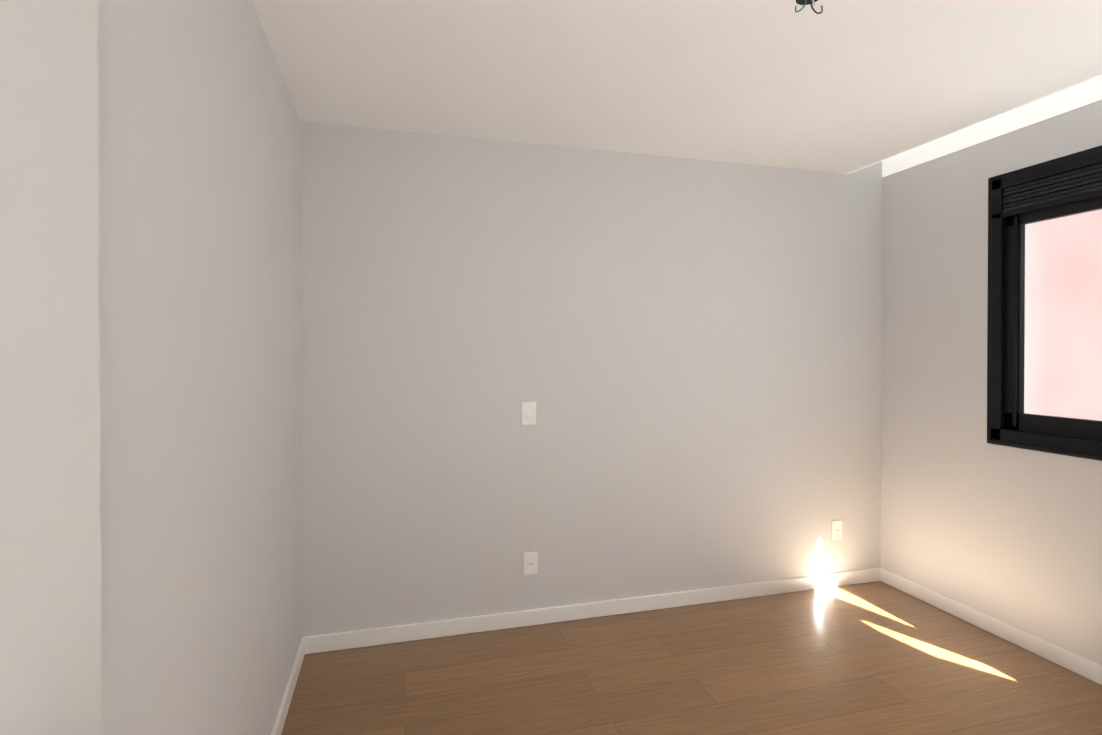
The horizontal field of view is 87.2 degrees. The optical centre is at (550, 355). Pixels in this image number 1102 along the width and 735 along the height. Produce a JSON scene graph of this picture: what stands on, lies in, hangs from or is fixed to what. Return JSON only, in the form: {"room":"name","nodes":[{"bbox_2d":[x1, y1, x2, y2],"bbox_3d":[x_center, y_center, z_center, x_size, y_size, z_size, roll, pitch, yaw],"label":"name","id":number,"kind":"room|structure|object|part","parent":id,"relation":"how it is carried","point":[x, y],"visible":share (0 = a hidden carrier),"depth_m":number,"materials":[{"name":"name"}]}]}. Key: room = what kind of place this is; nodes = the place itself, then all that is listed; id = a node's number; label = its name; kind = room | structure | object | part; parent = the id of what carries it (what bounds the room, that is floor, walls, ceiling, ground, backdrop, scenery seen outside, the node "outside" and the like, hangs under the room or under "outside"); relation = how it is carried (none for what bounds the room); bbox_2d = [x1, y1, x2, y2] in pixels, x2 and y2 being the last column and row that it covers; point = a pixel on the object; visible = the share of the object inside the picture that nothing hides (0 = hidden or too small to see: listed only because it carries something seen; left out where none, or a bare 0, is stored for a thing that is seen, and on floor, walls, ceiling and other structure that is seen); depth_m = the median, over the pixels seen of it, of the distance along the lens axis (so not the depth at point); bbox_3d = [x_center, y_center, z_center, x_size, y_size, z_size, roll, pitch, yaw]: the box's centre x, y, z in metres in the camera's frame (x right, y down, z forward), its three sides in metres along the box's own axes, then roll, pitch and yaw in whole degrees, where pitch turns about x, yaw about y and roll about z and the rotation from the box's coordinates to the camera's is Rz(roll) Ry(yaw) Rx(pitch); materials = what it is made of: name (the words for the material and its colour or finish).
{"room":"empty bedroom","nodes":[
{"label":"empty bedroom","id":0,"kind":"room"},
{"bbox_2d":[98,0,301,734],"bbox_3d":[-0.673,0.088,0.648,0.120,2.660,4.490,0,0,-15],"label":"wall","id":1,"kind":"structure","parent":0,"point":[200,340],"depth_m":1.28,"materials":[{"name":"paint"}]},
{"bbox_2d":[0,0,101,734],"bbox_3d":[-0.431,0.370,0.295,0.146,2.086,0.750,0,0,-15],"label":"door","id":2,"kind":"structure","parent":1,"relation":"in","point":[50,599],"depth_m":0.56,"materials":[{"name":"white wood"}]},
{"bbox_2d":[271,636,306,734],"bbox_3d":[-0.780,1.374,1.307,0.015,0.080,2.880,0,0,-15],"label":"baseboard","id":3,"kind":"structure","parent":1,"relation":"attached to","point":[279,723],"depth_m":2.33,"materials":[{"name":"white wood"}]},
{"bbox_2d":[300,121,881,636],"bbox_3d":[0.481,0.070,3.227,3.460,2.660,0.120,0,0,-15],"label":"wall","id":4,"kind":"structure","parent":0,"point":[684,355],"depth_m":3.06,"materials":[{"name":"paint"}]},
{"bbox_2d":[522,402,535,424],"bbox_3d":[-0.114,0.302,2.997,0.075,0.118,0.014,0,0,-15],"label":"switch plate","id":5,"kind":"object","parent":4,"relation":"attached to","point":[528,413],"visible":1,"depth_m":2.99,"materials":[{"name":"white plastic"}]},
{"bbox_2d":[524,552,537,574],"bbox_3d":[-0.105,1.082,3.006,0.075,0.118,0.012,0,0,-15],"label":"electrical outlet plate","id":6,"kind":"object","parent":4,"relation":"attached to","point":[530,563],"visible":1,"depth_m":3.00,"materials":[{"name":"white plastic"}]},
{"bbox_2d":[307,568,878,653],"bbox_3d":[0.441,1.361,3.154,3.340,0.080,0.015,0,0,-15],"label":"baseboard","id":7,"kind":"structure","parent":4,"relation":"attached to","point":[458,626],"depth_m":3.06,"materials":[{"name":"white wood"}]},
{"bbox_2d":[831,520,841,539],"bbox_3d":[1.734,1.058,3.506,0.075,0.118,0.012,0,0,-15],"label":"electrical outlet plate","id":8,"kind":"object","parent":4,"relation":"attached to","point":[836,529],"visible":1,"depth_m":3.50,"materials":[{"name":"white plastic"}]},
{"bbox_2d":[252,0,1101,173],"bbox_3d":[0.876,-1.095,1.062,3.090,0.020,4.250,0,0,-15],"label":"ceiling","id":9,"kind":"structure","parent":0,"point":[843,86],"depth_m":2.21,"materials":[{"name":"paint"}]},
{"bbox_2d":[795,0,806,12],"bbox_3d":[0.760,-1.066,1.761,0.030,0.048,0.034,0,0,-15],"label":"wire","id":10,"kind":"object","parent":9,"relation":"hanging from","point":[801,8],"visible":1,"depth_m":1.75,"materials":[{"name":"green"}]},
{"bbox_2d":[796,0,817,4],"bbox_3d":[0.784,-1.089,1.762,0.072,0.002,0.072,0,0,-15],"label":"electrical box","id":11,"kind":"object","parent":9,"relation":"in","point":[800,2],"visible":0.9,"depth_m":1.78,"materials":[{"name":"black plastic"}]},
{"bbox_2d":[809,0,822,13],"bbox_3d":[0.809,-1.064,1.763,0.036,0.053,0.026,0,0,-15],"label":"wire","id":12,"kind":"object","parent":9,"relation":"hanging from","point":[813,9],"visible":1,"depth_m":1.76,"materials":[{"name":"grey"}]},
{"bbox_2d":[281,581,1101,734],"bbox_3d":[0.997,1.465,1.112,3.580,0.100,4.490,0,0,-15],"label":"floor","id":13,"kind":"structure","parent":0,"point":[876,658],"depth_m":2.52,"materials":[{"name":"brown wood"}]},
{"bbox_2d":[849,75,1100,173],"bbox_3d":[2.360,-1.167,1.464,0.015,0.160,4.250,0,0,-15],"label":"ceiling","id":14,"kind":"structure","parent":0,"point":[981,121],"depth_m":2.70,"materials":[{"name":"paint"}]},
{"bbox_2d":[881,76,1101,665],"bbox_3d":[2.682,0.082,1.498,0.120,2.660,4.370,0,0,-15],"label":"wall","id":15,"kind":"structure","parent":0,"point":[971,517],"depth_m":3.05,"materials":[{"name":"paint"}]},
{"bbox_2d":[879,567,1101,684],"bbox_3d":[2.430,1.368,2.180,0.015,0.080,2.880,0,0,-15],"label":"baseboard","id":16,"kind":"structure","parent":15,"relation":"attached to","point":[1076,663],"depth_m":2.87,"materials":[{"name":"white wood"}]},
{"bbox_2d":[987,145,1101,460],"bbox_3d":[2.550,-0.219,1.922,0.112,1.347,2.144,0,0,-15],"label":"window","id":17,"kind":"structure","parent":15,"relation":"in","point":[997,216],"depth_m":2.81,"materials":[{"name":"black metal"}]},
{"bbox_2d":[1003,163,1101,211],"bbox_3d":[2.525,-0.761,1.911,0.044,0.118,2.000,0,0,-15],"label":"roller shutter","id":18,"kind":"object","parent":17,"relation":"attached to","point":[1071,183],"visible":0.94,"depth_m":2.65,"materials":[{"name":"black"}]},
{"bbox_3d":[2.404,-0.156,2.380,0.036,1.051,1.040,0,0,-15],"label":"window sash","id":19,"kind":"part","parent":17,"relation":"part of","materials":[{"name":"black metal"}]},
{"bbox_3d":[2.407,-0.174,2.381,0.006,0.924,0.898,0,0,-15],"label":"glass","id":20,"kind":"part","parent":17,"relation":"part of","materials":[{"name":"clear glass"}]},
{"bbox_2d":[987,438,1101,458],"bbox_3d":[2.503,0.438,1.914,0.032,0.018,2.124,0,0,-15],"label":"window sill","id":21,"kind":"structure","parent":15,"relation":"attached to","point":[1076,453],"depth_m":2.66,"materials":[{"name":"black metal"}]},
{"label":"outside","id":22,"kind":"structure","parent":0,"visible":0},
{"bbox_2d":[1024,209,1101,420],"bbox_3d":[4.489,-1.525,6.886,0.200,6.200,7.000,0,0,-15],"label":"window pane","id":23,"kind":"structure","parent":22,"point":[1076,328],"depth_m":5.40,"materials":[{"name":"clear glass"}]}
]}

